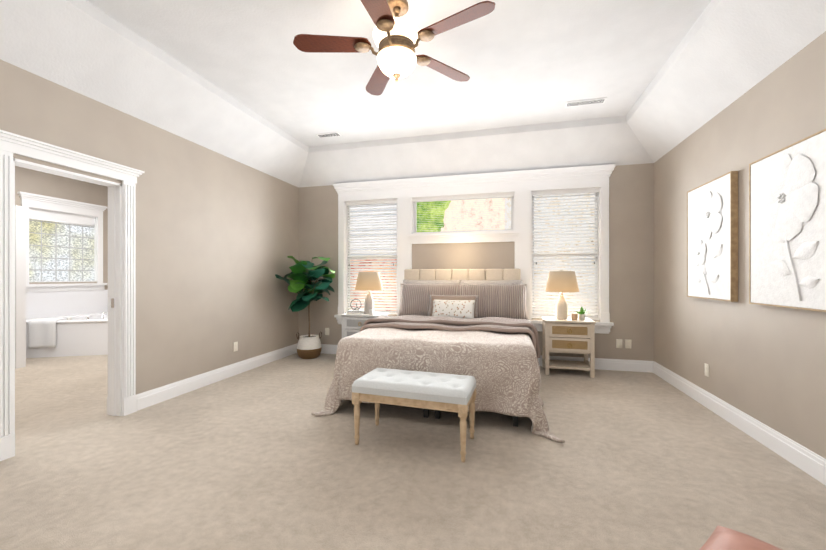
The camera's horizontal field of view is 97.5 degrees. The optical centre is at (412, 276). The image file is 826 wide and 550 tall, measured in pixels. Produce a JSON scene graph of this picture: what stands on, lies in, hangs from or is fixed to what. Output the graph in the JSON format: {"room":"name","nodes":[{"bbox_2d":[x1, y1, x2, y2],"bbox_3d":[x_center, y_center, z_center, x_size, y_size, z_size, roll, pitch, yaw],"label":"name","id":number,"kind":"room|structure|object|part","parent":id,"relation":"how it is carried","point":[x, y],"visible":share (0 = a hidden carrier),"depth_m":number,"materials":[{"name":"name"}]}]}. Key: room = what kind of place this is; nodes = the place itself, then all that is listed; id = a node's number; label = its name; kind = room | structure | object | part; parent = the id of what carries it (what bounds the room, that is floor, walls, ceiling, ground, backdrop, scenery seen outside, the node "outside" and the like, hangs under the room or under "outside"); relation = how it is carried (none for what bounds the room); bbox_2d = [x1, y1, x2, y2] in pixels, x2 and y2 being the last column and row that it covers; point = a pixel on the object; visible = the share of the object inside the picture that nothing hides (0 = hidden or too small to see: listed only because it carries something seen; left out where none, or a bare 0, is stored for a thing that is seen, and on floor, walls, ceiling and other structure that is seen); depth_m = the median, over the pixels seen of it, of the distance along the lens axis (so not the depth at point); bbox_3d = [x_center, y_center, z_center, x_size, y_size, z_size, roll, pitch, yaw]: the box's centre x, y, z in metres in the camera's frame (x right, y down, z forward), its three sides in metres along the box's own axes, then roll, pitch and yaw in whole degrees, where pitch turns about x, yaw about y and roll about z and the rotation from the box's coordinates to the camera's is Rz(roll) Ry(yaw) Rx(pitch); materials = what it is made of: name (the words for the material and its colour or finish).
{"room":"bedroom","nodes":[
{"label":"bedroom","id":0,"kind":"room"},
{"bbox_2d":[15,166,107,289],"bbox_3d":[-6.532,-0.340,4.896,0.140,3.120,5.080,0,0,14],"label":"wall","id":1,"kind":"structure","parent":0,"point":[40,183],"depth_m":6.34,"materials":[{"name":"beige paint"}]},
{"bbox_2d":[17,191,106,291],"bbox_3d":[-6.122,-0.548,6.347,0.210,1.595,1.285,0,0,14],"label":"bathroom window","id":2,"kind":"structure","parent":1,"relation":"in","point":[64,240],"depth_m":6.33,"materials":[{"name":"clear glass"}]},
{"bbox_2d":[0,59,298,394],"bbox_3d":[-2.666,-0.398,3.042,0.140,3.236,5.914,0,0,14],"label":"wall","id":3,"kind":"structure","parent":0,"point":[217,239],"depth_m":3.82,"materials":[{"name":"beige paint"}]},
{"bbox_2d":[0,130,144,460],"bbox_3d":[-2.717,0.128,2.844,0.264,2.185,1.045,0,0,14],"label":"door frame","id":4,"kind":"structure","parent":3,"relation":"attached to","point":[122,398],"depth_m":3.02,"materials":[{"name":"white wood"}]},
{"bbox_2d":[111,298,114,307],"bbox_3d":[-2.632,0.230,3.174,0.034,0.080,0.004,0,0,14],"label":"door latch","id":5,"kind":"object","parent":3,"relation":"in","point":[112,303],"depth_m":3.17,"materials":[{"name":"silver metal"}]},
{"bbox_2d":[137,343,297,410],"bbox_3d":[-2.192,1.148,4.571,0.018,0.145,2.630,0,0,14],"label":"baseboard","id":6,"kind":"structure","parent":3,"relation":"attached to","point":[157,395],"depth_m":4.06,"materials":[{"name":"white"}]},
{"bbox_2d":[233,341,237,351],"bbox_3d":[-2.212,0.870,4.515,0.008,0.116,0.072,0,0,14],"label":"outlet","id":7,"kind":"object","parent":3,"relation":"attached to","point":[235,346],"visible":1,"depth_m":4.51,"materials":[{"name":"white plastic"}]},
{"bbox_2d":[0,353,825,549],"bbox_3d":[-2.111,1.250,3.127,9.583,0.060,6.354,0,0,14],"label":"floor","id":8,"kind":"structure","parent":0,"point":[260,458],"depth_m":2.25,"materials":[{"name":"carpet"}]},
{"bbox_2d":[15,205,25,368],"bbox_3d":[-5.827,0.135,5.004,1.170,2.170,0.100,0,0,14],"label":"door frame","id":9,"kind":"structure","parent":8,"relation":"on","point":[20,286],"depth_m":4.85,"materials":[{"name":"white wood"}]},
{"bbox_2d":[26,290,107,357],"bbox_3d":[-5.229,0.735,6.117,1.768,0.970,1.778,0,0,14],"label":"tub","id":10,"kind":"object","parent":8,"relation":"on","point":[65,323],"visible":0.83,"depth_m":5.64,"materials":[{"name":"white acrylic"},{"name":"porcelain"}]},
{"bbox_2d":[28,318,65,348],"bbox_3d":[-5.611,0.860,5.557,0.408,0.428,0.366,0,0,14],"label":"towel","id":11,"kind":"object","parent":10,"relation":"hanging from","point":[45,333],"depth_m":5.46,"materials":[{"name":"white fabric"}]},
{"bbox_2d":[86,312,106,319],"bbox_3d":[-4.945,0.629,5.782,0.408,0.102,0.255,0,0,14],"label":"faucet","id":12,"kind":"object","parent":10,"relation":"on","point":[102,318],"depth_m":5.76,"materials":[{"name":"silver metal"}]},
{"bbox_2d":[275,256,334,358],"bbox_3d":[-1.534,0.456,5.421,0.810,1.527,0.664,0,0,14],"label":"plant","id":13,"kind":"object","parent":8,"relation":"on","point":[309,346],"visible":1,"depth_m":5.33,"materials":[{"name":"green plant"}]},
{"bbox_2d":[296,331,321,358],"bbox_3d":[-1.570,1.025,5.480,0.364,0.390,0.364,0,0,14],"label":"basket","id":14,"kind":"object","parent":8,"relation":"on","point":[309,346],"depth_m":5.35,"materials":[{"name":"white wicker"}]},
{"bbox_2d":[341,313,387,337],"bbox_3d":[-0.707,0.880,5.304,0.580,0.680,0.399,0,0,14],"label":"nightstand","id":15,"kind":"object","parent":8,"relation":"on","point":[352,324],"visible":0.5,"depth_m":5.16,"materials":[{"name":"grey wood"}]},
{"bbox_2d":[347,299,363,313],"bbox_3d":[-0.834,0.432,5.290,0.220,0.214,0.170,0,0,14],"label":"decoration","id":16,"kind":"object","parent":15,"relation":"on","point":[355,311],"visible":1,"depth_m":5.23,"materials":[{"name":"grey"}]},
{"bbox_2d":[347,310,363,313],"bbox_3d":[-0.834,0.513,5.290,0.220,0.052,0.170,0,0,14],"label":"books","id":17,"kind":"object","parent":15,"relation":"on","point":[349,311],"depth_m":5.22,"materials":[{"name":"grey paper"}]},
{"bbox_2d":[355,272,382,313],"bbox_3d":[-0.645,0.234,5.303,0.410,0.610,0.410,0,0,14],"label":"lamp","id":18,"kind":"object","parent":15,"relation":"on","point":[368,281],"visible":0.92,"depth_m":5.17,"materials":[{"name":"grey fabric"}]},
{"bbox_3d":[-0.645,0.059,5.303,0.410,0.261,0.410,0,0,14],"label":"lamp shade","id":19,"kind":"part","parent":18,"relation":"part of","materials":[{"name":"beige fabric"}]},
{"bbox_2d":[352,368,476,461],"bbox_3d":[0.018,0.983,2.686,0.849,0.475,0.429,0,0,18],"label":"bench","id":20,"kind":"object","parent":8,"relation":"on","point":[435,391],"visible":1,"depth_m":2.55,"materials":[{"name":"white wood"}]},
{"bbox_2d":[352,368,475,404],"bbox_3d":[0.018,0.790,2.686,0.840,0.090,0.420,0,0,18],"label":"cushion","id":21,"kind":"object","parent":20,"relation":"on","point":[415,386],"depth_m":2.55,"materials":[{"name":"fabric"}]},
{"bbox_2d":[311,269,564,442],"bbox_3d":[0.394,0.557,4.015,2.064,1.334,2.330,0,0,14],"label":"bed","id":22,"kind":"object","parent":8,"relation":"on","point":[478,325],"visible":0.98,"depth_m":3.22,"materials":[{"name":"beige fabric"}]},
{"bbox_2d":[311,327,564,442],"bbox_3d":[0.324,0.877,3.742,2.064,0.694,1.766,0,0,14],"label":"comforter","id":23,"kind":"object","parent":22,"relation":"on","point":[504,364],"depth_m":3.02,"materials":[{"name":"beige fabric"}]},
{"bbox_2d":[359,322,539,370],"bbox_3d":[0.381,0.758,3.969,1.883,0.541,0.651,0,0,14],"label":"throw","id":24,"kind":"object","parent":22,"relation":"on","point":[503,328],"depth_m":3.67,"materials":[{"name":"beige fabric"}]},
{"bbox_2d":[428,295,478,317],"bbox_3d":[0.513,0.384,4.667,0.648,0.314,0.130,0,-20,14],"label":"pillow","id":25,"kind":"object","parent":22,"relation":"on","point":[431,298],"depth_m":4.65,"materials":[{"name":"white fabric"}]},
{"bbox_3d":[0.667,0.555,5.103,1.630,1.330,0.085,0,0,14],"label":"headboard","id":26,"kind":"part","parent":22,"relation":"part of","materials":[{"name":"fabric"}]},
{"bbox_2d":[542,317,595,377],"bbox_3d":[1.967,0.880,4.617,0.580,0.680,0.399,0,0,14],"label":"nightstand","id":27,"kind":"object","parent":8,"relation":"on","point":[568,335],"visible":1,"depth_m":4.46,"materials":[{"name":"wood"}]},
{"bbox_2d":[545,271,578,318],"bbox_3d":[1.912,0.234,4.646,0.410,0.610,0.410,0,0,14],"label":"lamp","id":28,"kind":"object","parent":27,"relation":"on","point":[561,281],"visible":1,"depth_m":4.53,"materials":[{"name":"beige fabric"}]},
{"bbox_3d":[1.912,0.059,4.646,0.410,0.261,0.410,0,0,14],"label":"lamp shade","id":29,"kind":"part","parent":28,"relation":"part of","materials":[{"name":"beige fabric"}]},
{"bbox_2d":[571,313,577,319],"bbox_3d":[2.020,0.499,4.526,0.074,0.080,0.074,0,0,14],"label":"candle","id":30,"kind":"object","parent":27,"relation":"on","point":[574,316],"visible":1,"depth_m":4.50,"materials":[{"name":"brown glass"}]},
{"bbox_2d":[576,307,586,319],"bbox_3d":[2.135,0.453,4.564,0.178,0.172,0.182,0,0,14],"label":"plant","id":31,"kind":"object","parent":27,"relation":"on","point":[581,314],"visible":1,"depth_m":4.52,"materials":[{"name":"green plant"}]},
{"bbox_3d":[2.120,0.502,4.552,0.084,0.075,0.084,0,0,14],"label":"pot","id":32,"kind":"part","parent":31,"relation":"part of","materials":[{"name":"white ceramic"}]},
{"bbox_2d":[699,525,781,549],"bbox_3d":[0.865,0.968,0.711,0.666,0.506,0.666,0,0,-31],"label":"ottoman","id":33,"kind":"object","parent":8,"relation":"on","point":[722,538],"visible":1,"depth_m":1.02,"materials":[{"name":"leather"}]},
{"bbox_2d":[0,0,825,187],"bbox_3d":[-0.112,-1.683,2.458,5.098,0.464,5.774,0,0,14],"label":"ceiling","id":34,"kind":"structure","parent":0,"point":[247,83],"depth_m":3.25,"materials":[{"name":"white paint"}]},
{"bbox_2d":[316,132,341,137],"bbox_3d":[-1.135,-1.912,4.882,0.320,0.010,0.120,0,0,14],"label":"ceiling vent","id":35,"kind":"object","parent":34,"relation":"in","point":[332,134],"visible":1,"depth_m":4.88,"materials":[{"name":"white metal"}]},
{"bbox_2d":[293,0,494,95],"bbox_3d":[-0.128,-1.624,2.426,1.336,0.582,1.284,0,0,14],"label":"ceiling fan","id":36,"kind":"object","parent":34,"relation":"hanging from","point":[397,38],"visible":1,"depth_m":2.40,"materials":[{"name":"brown wood"}]},
{"bbox_3d":[-0.111,-1.528,2.481,0.330,0.298,0.330,0,0,14],"label":"glass","id":37,"kind":"part","parent":36,"relation":"part of","materials":[{"name":"beige glass"}]},
{"bbox_2d":[565,97,606,106],"bbox_3d":[1.890,-1.911,3.970,0.400,0.010,0.120,0,0,14],"label":"ceiling vent","id":38,"kind":"object","parent":34,"relation":"in","point":[585,102],"visible":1,"depth_m":3.96,"materials":[{"name":"white metal"}]},
{"bbox_2d":[299,163,653,360],"bbox_3d":[0.624,-0.398,5.322,5.378,3.236,0.140,0,0,14],"label":"wall","id":39,"kind":"structure","parent":0,"point":[631,249],"depth_m":4.75,"materials":[{"name":"beige paint"}]},
{"bbox_2d":[333,164,615,333],"bbox_3d":[0.706,-0.353,5.257,3.980,2.195,0.225,0,0,14],"label":"window frame","id":40,"kind":"structure","parent":39,"relation":"in","point":[523,185],"depth_m":5.08,"materials":[{"name":"white wood"}]},
{"bbox_2d":[346,200,396,312],"bbox_3d":[-0.642,-0.306,5.616,0.842,1.724,0.071,0,0,14],"label":"window blind","id":41,"kind":"object","parent":40,"relation":"attached to","point":[374,204],"visible":0.75,"depth_m":5.60,"materials":[{"name":"white plastic"}]},
{"bbox_2d":[413,193,513,233],"bbox_3d":[0.710,-0.906,5.272,1.452,0.524,0.063,0,0,14],"label":"window blind","id":42,"kind":"object","parent":40,"relation":"attached to","point":[464,197],"visible":0.9,"depth_m":5.25,"materials":[{"name":"white"}]},
{"bbox_2d":[532,189,598,318],"bbox_3d":[2.060,-0.306,4.921,0.842,1.724,0.071,0,0,14],"label":"window blind","id":43,"kind":"object","parent":40,"relation":"attached to","point":[583,192],"visible":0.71,"depth_m":4.92,"materials":[{"name":"white plastic"}]},
{"bbox_2d":[321,344,652,372],"bbox_3d":[0.588,1.147,5.250,5.065,0.145,0.018,0,0,14],"label":"baseboard","id":44,"kind":"structure","parent":39,"relation":"attached to","point":[600,363],"depth_m":4.73,"materials":[{"name":"white wood"}]},
{"bbox_2d":[616,339,621,347],"bbox_3d":[2.688,0.870,4.715,0.072,0.116,0.008,0,0,14],"label":"electrical outlet","id":45,"kind":"object","parent":39,"relation":"attached to","point":[619,343],"depth_m":4.71,"materials":[{"name":"white plastic"}]},
{"bbox_2d":[625,339,630,348],"bbox_3d":[2.791,0.870,4.689,0.072,0.116,0.008,0,0,14],"label":"electrical outlet","id":46,"kind":"object","parent":39,"relation":"attached to","point":[627,342],"depth_m":4.69,"materials":[{"name":"white plastic"}]},
{"bbox_2d":[654,31,825,458],"bbox_3d":[2.407,-0.397,1.738,0.140,3.236,5.914,0,0,14],"label":"wall","id":47,"kind":"structure","parent":0,"point":[767,365],"depth_m":2.85,"materials":[{"name":"beige paint"}]},
{"bbox_2d":[705,363,708,376],"bbox_3d":[2.757,0.875,3.397,0.008,0.116,0.072,0,0,14],"label":"outlet","id":48,"kind":"object","parent":47,"relation":"attached to","point":[707,370],"visible":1,"depth_m":3.39,"materials":[{"name":"white plastic"}]},
{"bbox_2d":[687,171,737,301],"bbox_3d":[2.701,-0.330,3.308,0.065,1.064,0.744,0,0,14],"label":"art panel","id":49,"kind":"object","parent":47,"relation":"attached to","point":[712,239],"visible":1,"depth_m":3.19,"materials":[{"name":"fabric"}]},
{"bbox_2d":[653,361,825,484],"bbox_3d":[2.347,1.148,1.826,0.018,0.145,5.774,0,0,14],"label":"baseboard","id":50,"kind":"structure","parent":47,"relation":"attached to","point":[807,461],"depth_m":2.72,"materials":[{"name":"white"}]},
{"bbox_2d":[749,129,825,311],"bbox_3d":[2.458,-0.324,2.363,0.065,1.054,0.754,0,0,14],"label":"art panel","id":51,"kind":"object","parent":47,"relation":"attached to","point":[787,226],"visible":1,"depth_m":2.33,"materials":[{"name":"fabric"}]},
{"label":"outside","id":52,"kind":"structure","parent":0,"visible":0},
{"bbox_2d":[417,198,504,231],"bbox_3d":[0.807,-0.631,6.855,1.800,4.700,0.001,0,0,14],"label":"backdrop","id":53,"kind":"structure","parent":52,"point":[495,215],"depth_m":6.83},
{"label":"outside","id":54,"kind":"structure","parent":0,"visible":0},
{"bbox_2d":[350,203,396,310],"bbox_3d":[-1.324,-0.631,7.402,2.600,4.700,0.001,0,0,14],"label":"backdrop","id":55,"kind":"structure","parent":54,"point":[373,248],"depth_m":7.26,"materials":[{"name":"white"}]},
{"bbox_2d":[505,193,594,315],"bbox_3d":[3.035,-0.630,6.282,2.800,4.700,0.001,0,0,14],"label":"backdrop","id":56,"kind":"structure","parent":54,"point":[507,209],"depth_m":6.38,"materials":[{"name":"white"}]}
]}

